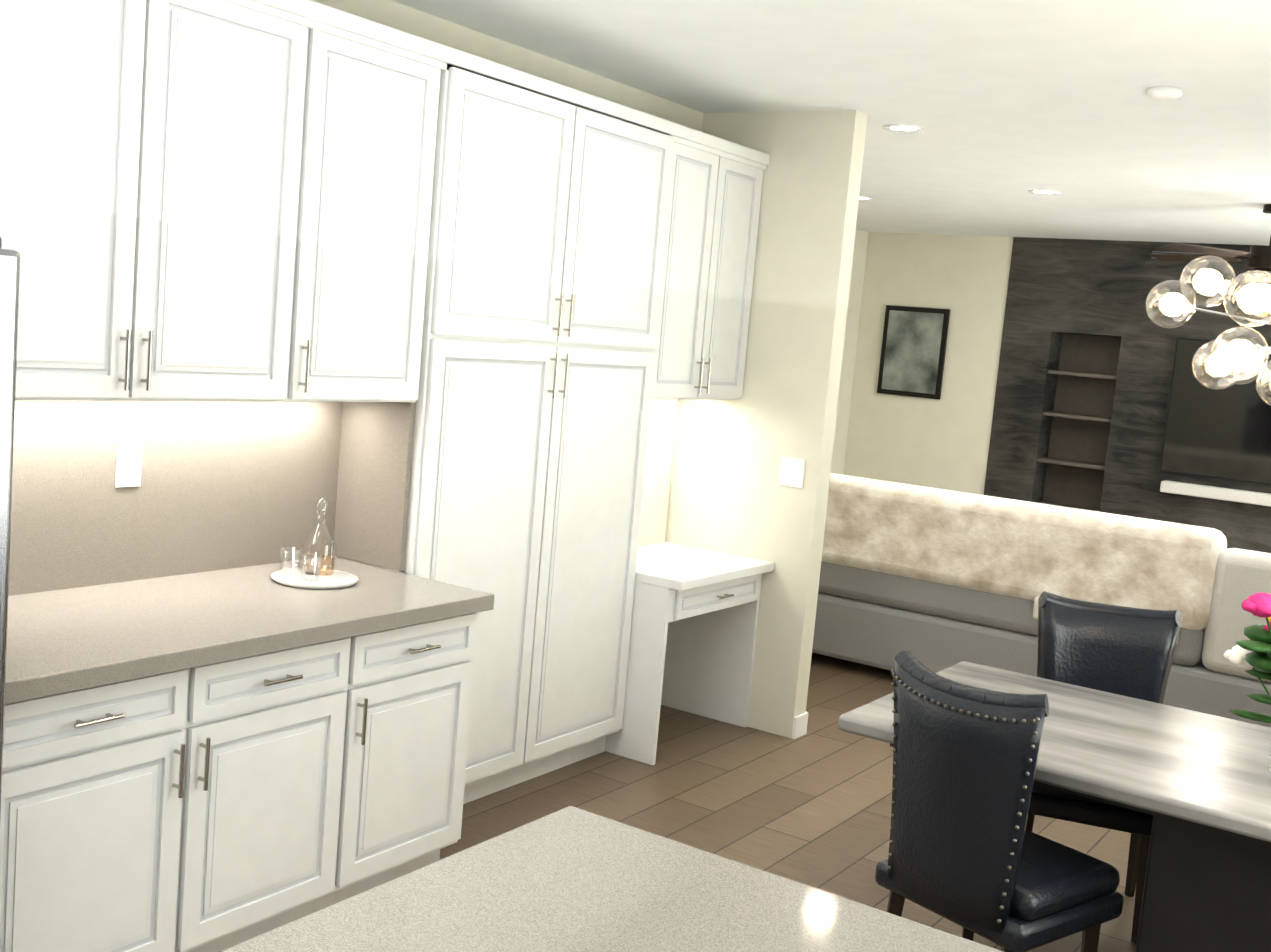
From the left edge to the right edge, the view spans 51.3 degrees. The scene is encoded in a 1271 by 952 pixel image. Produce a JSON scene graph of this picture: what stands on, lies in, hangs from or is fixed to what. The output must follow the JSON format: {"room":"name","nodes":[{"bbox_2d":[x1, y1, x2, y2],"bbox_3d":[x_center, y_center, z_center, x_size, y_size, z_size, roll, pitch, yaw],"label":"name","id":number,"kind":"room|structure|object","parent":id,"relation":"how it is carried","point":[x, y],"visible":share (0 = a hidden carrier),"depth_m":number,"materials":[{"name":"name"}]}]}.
{"room":"kitchen","nodes":[
{"label":"kitchen","id":0,"kind":"room"},
{"bbox_2d":[312,0,703,556],"bbox_3d":[-1.985,-0.149,3.214,0.200,2.800,7.770,9,7,33],"label":"wall","id":1,"kind":"structure","parent":0,"point":[404,18],"depth_m":4.98,"materials":[{"name":"beige paint"}]},
{"bbox_2d":[0,0,335,407],"bbox_3d":[-1.368,-0.777,3.489,0.348,1.130,1.085,9,7,33],"label":"upper cabinet","id":2,"kind":"object","parent":1,"relation":"attached to","point":[164,163],"depth_m":3.43,"materials":[{"name":"white wood"}]},
{"bbox_2d":[312,9,443,407],"bbox_3d":[-0.968,-0.807,4.085,0.348,1.130,0.615,9,7,33],"label":"upper cabinet","id":3,"kind":"object","parent":1,"relation":"attached to","point":[388,82],"depth_m":4.05,"materials":[{"name":"white wood"}]},
{"bbox_2d":[656,125,769,403],"bbox_3d":[0.172,-0.904,5.779,0.348,1.110,0.803,9,7,33],"label":"upper cabinet","id":4,"kind":"object","parent":1,"relation":"attached to","point":[716,210],"depth_m":5.69,"materials":[{"name":"white wood"}]},
{"bbox_2d":[665,110,867,738],"bbox_3d":[0.546,-0.247,6.121,0.770,2.800,0.120,9,7,33],"label":"wall pillar","id":5,"kind":"structure","parent":0,"point":[728,494],"depth_m":5.97,"materials":[{"name":"beige paint"}]},
{"bbox_2d":[779,456,805,487],"bbox_3d":[0.704,-0.017,5.949,0.120,0.130,0.007,9,7,33],"label":"switch plate","id":6,"kind":"object","parent":5,"relation":"attached to","point":[792,470],"visible":1,"depth_m":5.95,"materials":[{"name":"white plastic"}]},
{"bbox_2d":[792,711,808,735],"bbox_3d":[0.473,1.088,6.319,0.783,0.100,0.014,9,7,33],"label":"baseboard","id":7,"kind":"structure","parent":5,"relation":"attached to","point":[800,722],"depth_m":6.04,"materials":[{"name":"white wood"}]},
{"bbox_2d":[440,653,1136,951],"bbox_3d":[0.668,1.378,4.844,6.600,0.120,13.900,9,7,33],"label":"floor","id":8,"kind":"structure","parent":0,"point":[811,807],"depth_m":5.12,"materials":[{"name":"brown wood"}]},
{"bbox_2d":[0,237,19,816],"bbox_3d":[-1.843,0.412,2.526,0.908,1.862,0.900,9,7,33],"label":"fridge","id":9,"kind":"object","parent":8,"relation":"on","point":[9,280],"visible":1,"depth_m":2.61,"materials":[{"name":"metal"}]},
{"bbox_2d":[0,636,375,951],"bbox_3d":[-1.397,0.843,3.517,0.698,0.870,1.145,9,7,33],"label":"base cabinet","id":10,"kind":"object","parent":8,"relation":"on","point":[220,807],"depth_m":3.30,"materials":[{"name":"white wood"}]},
{"bbox_2d":[4,556,495,707],"bbox_3d":[-1.208,0.380,3.653,0.738,0.050,1.660,9,7,33],"label":"countertop","id":11,"kind":"structure","parent":10,"relation":"on","point":[77,637],"depth_m":3.53,"materials":[{"name":"beige stone"}]},
{"bbox_2d":[270,498,359,588],"bbox_3d":[-0.981,0.199,4.082,0.270,0.254,0.270,9,7,33],"label":"tray","id":12,"kind":"object","parent":11,"relation":"on","point":[308,577],"visible":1,"depth_m":4.06,"materials":[{"name":"ceramic"}]},
{"bbox_2d":[360,612,487,892],"bbox_3d":[-0.982,0.812,4.135,0.698,0.870,0.604,9,7,33],"label":"base cabinet","id":13,"kind":"object","parent":8,"relation":"on","point":[426,694],"depth_m":4.01,"materials":[{"name":"white wood"}]},
{"bbox_2d":[328,45,591,800],"bbox_3d":[-0.643,-0.101,4.717,0.378,2.610,0.725,9,7,33],"label":"tall cabinet","id":14,"kind":"object","parent":8,"relation":"on","point":[452,336],"depth_m":4.54,"materials":[{"name":"white wood"}]},
{"bbox_2d":[536,95,679,776],"bbox_3d":[-0.308,-0.127,5.217,0.378,2.610,0.720,9,7,33],"label":"tall cabinet","id":15,"kind":"object","parent":8,"relation":"on","point":[630,190],"depth_m":5.18,"materials":[{"name":"white wood"}]},
{"bbox_2d":[220,806,1003,951],"bbox_3d":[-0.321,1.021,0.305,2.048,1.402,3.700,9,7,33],"label":"kitchen island countertop","id":16,"kind":"structure","parent":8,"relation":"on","point":[570,879],"depth_m":1.97,"materials":[{"name":"beige stone"}]},
{"bbox_2d":[875,651,1123,951],"bbox_3d":[0.935,0.985,3.462,0.543,1.007,0.470,0,8,-38],"label":"dining chair","id":17,"kind":"object","parent":8,"relation":"on","point":[970,854],"visible":1,"depth_m":3.27,"materials":[{"name":"black leather"}]},
{"bbox_2d":[812,473,1270,726],"bbox_3d":[2.096,0.641,7.247,3.430,1.065,1.020,9,7,33],"label":"sofa","id":18,"kind":"object","parent":8,"relation":"on","point":[935,580],"visible":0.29,"depth_m":6.79,"materials":[{"name":"grey fabric"}]},
{"bbox_2d":[838,661,1270,951],"bbox_3d":[1.713,1.168,3.540,2.200,0.760,0.980,9,7,33],"label":"dining table","id":19,"kind":"object","parent":8,"relation":"on","point":[1196,785],"visible":0.9,"depth_m":3.44,"materials":[{"name":"grey wood"}]},
{"bbox_2d":[1223,593,1270,773],"bbox_3d":[1.757,0.513,3.434,0.439,0.565,0.385,9,7,33],"label":"flowers","id":20,"kind":"object","parent":19,"relation":"on","point":[1254,652],"visible":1,"depth_m":3.46,"materials":[{"name":"multicoloured plant"}]},
{"bbox_2d":[1026,591,1182,943],"bbox_3d":[1.511,0.935,4.376,0.470,1.007,0.543,7,7,18],"label":"dining chair","id":21,"kind":"object","parent":8,"relation":"on","point":[1124,651],"visible":0.6,"depth_m":4.49,"materials":[{"name":"black leather"}]},
{"bbox_2d":[391,0,1270,245],"bbox_3d":[0.920,-1.514,4.527,6.600,0.120,13.900,9,7,33],"label":"ceiling","id":22,"kind":"structure","parent":0,"point":[1006,105],"depth_m":5.10,"materials":[{"name":"paint"}]},
{"bbox_2d":[859,196,872,199],"bbox_3d":[1.519,-1.887,8.989,0.184,0.006,0.184,9,7,33],"label":"recessed light","id":23,"kind":"object","parent":22,"relation":"in","point":[864,198],"visible":0.48,"depth_m":8.97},
{"bbox_2d":[883,124,922,132],"bbox_3d":[1.227,-1.592,6.065,0.184,0.006,0.184,9,7,33],"label":"recessed light","id":24,"kind":"object","parent":22,"relation":"in","point":[904,128],"visible":0.98,"depth_m":6.07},
{"bbox_2d":[1028,190,1059,194],"bbox_3d":[2.425,-1.683,7.848,0.184,0.006,0.184,9,7,33],"label":"recessed light","id":25,"kind":"object","parent":22,"relation":"in","point":[1050,192],"visible":1,"depth_m":7.85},
{"bbox_2d":[1147,86,1182,100],"bbox_3d":[1.909,-1.377,4.774,0.120,0.034,0.120,9,7,33],"label":"smoke detector","id":26,"kind":"object","parent":22,"relation":"attached to","point":[1163,93],"visible":1,"depth_m":4.73,"materials":[{"name":"white plastic"}]},
{"bbox_2d":[1145,255,1270,405],"bbox_3d":[1.643,-0.680,3.010,0.870,1.075,0.865,9,7,33],"label":"chandelier","id":27,"kind":"object","parent":22,"relation":"hanging from","point":[1240,357],"visible":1,"depth_m":3.02,"materials":[{"name":"clear glass"}]},
{"bbox_2d":[1150,204,1270,317],"bbox_3d":[3.668,-1.232,7.637,1.407,0.639,1.345,9,7,33],"label":"ceiling fan","id":28,"kind":"object","parent":22,"relation":"hanging from","point":[1258,257],"visible":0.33,"depth_m":7.54,"materials":[{"name":"brown metal"}]},
{"bbox_2d":[831,229,867,474],"bbox_3d":[0.342,-0.638,9.523,0.200,2.800,5.330,9,7,33],"label":"wall","id":29,"kind":"structure","parent":0,"point":[850,346],"depth_m":11.53,"materials":[{"name":"beige paint"}]},
{"bbox_2d":[843,232,1270,552],"bbox_3d":[4.460,-0.351,10.189,6.350,2.800,0.362,9,7,33],"label":"wall","id":30,"kind":"structure","parent":0,"point":[1027,314],"depth_m":10.85,"materials":[{"name":"beige paint"}]},
{"bbox_2d":[877,305,949,398],"bbox_3d":[2.374,-1.062,11.326,0.570,0.760,0.037,9,7,33],"label":"framed art","id":31,"kind":"object","parent":30,"relation":"attached to","point":[913,350],"visible":1,"depth_m":11.30,"materials":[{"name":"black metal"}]},
{"bbox_2d":[1037,370,1116,511],"bbox_3d":[3.599,-0.271,10.753,0.546,1.130,0.288,9,7,33],"label":"shelves","id":32,"kind":"object","parent":30,"relation":"in","point":[1084,464],"visible":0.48,"depth_m":10.65,"materials":[{"name":"grey wood"}]},
{"bbox_2d":[1150,250,1207,261],"bbox_3d":[4.150,-1.681,10.103,0.420,0.070,0.010,9,7,33],"label":"blade","id":33,"kind":"object","parent":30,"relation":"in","point":[1165,252],"visible":0.35,"depth_m":10.15,"materials":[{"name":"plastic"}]},
{"bbox_2d":[1159,338,1270,484],"bbox_3d":[4.851,-0.426,9.664,1.830,1.030,0.064,9,7,33],"label":"screen","id":34,"kind":"object","parent":30,"relation":"attached to","point":[1221,433],"visible":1,"depth_m":9.96,"materials":[{"name":"plastic"}]},
{"bbox_2d":[1160,480,1270,506],"bbox_3d":[4.827,0.201,9.662,1.880,0.085,0.146,9,7,33],"label":"soundbar","id":35,"kind":"object","parent":30,"relation":"attached to","point":[1221,493],"visible":1,"depth_m":9.90,"materials":[{"name":"plastic"}]}
]}

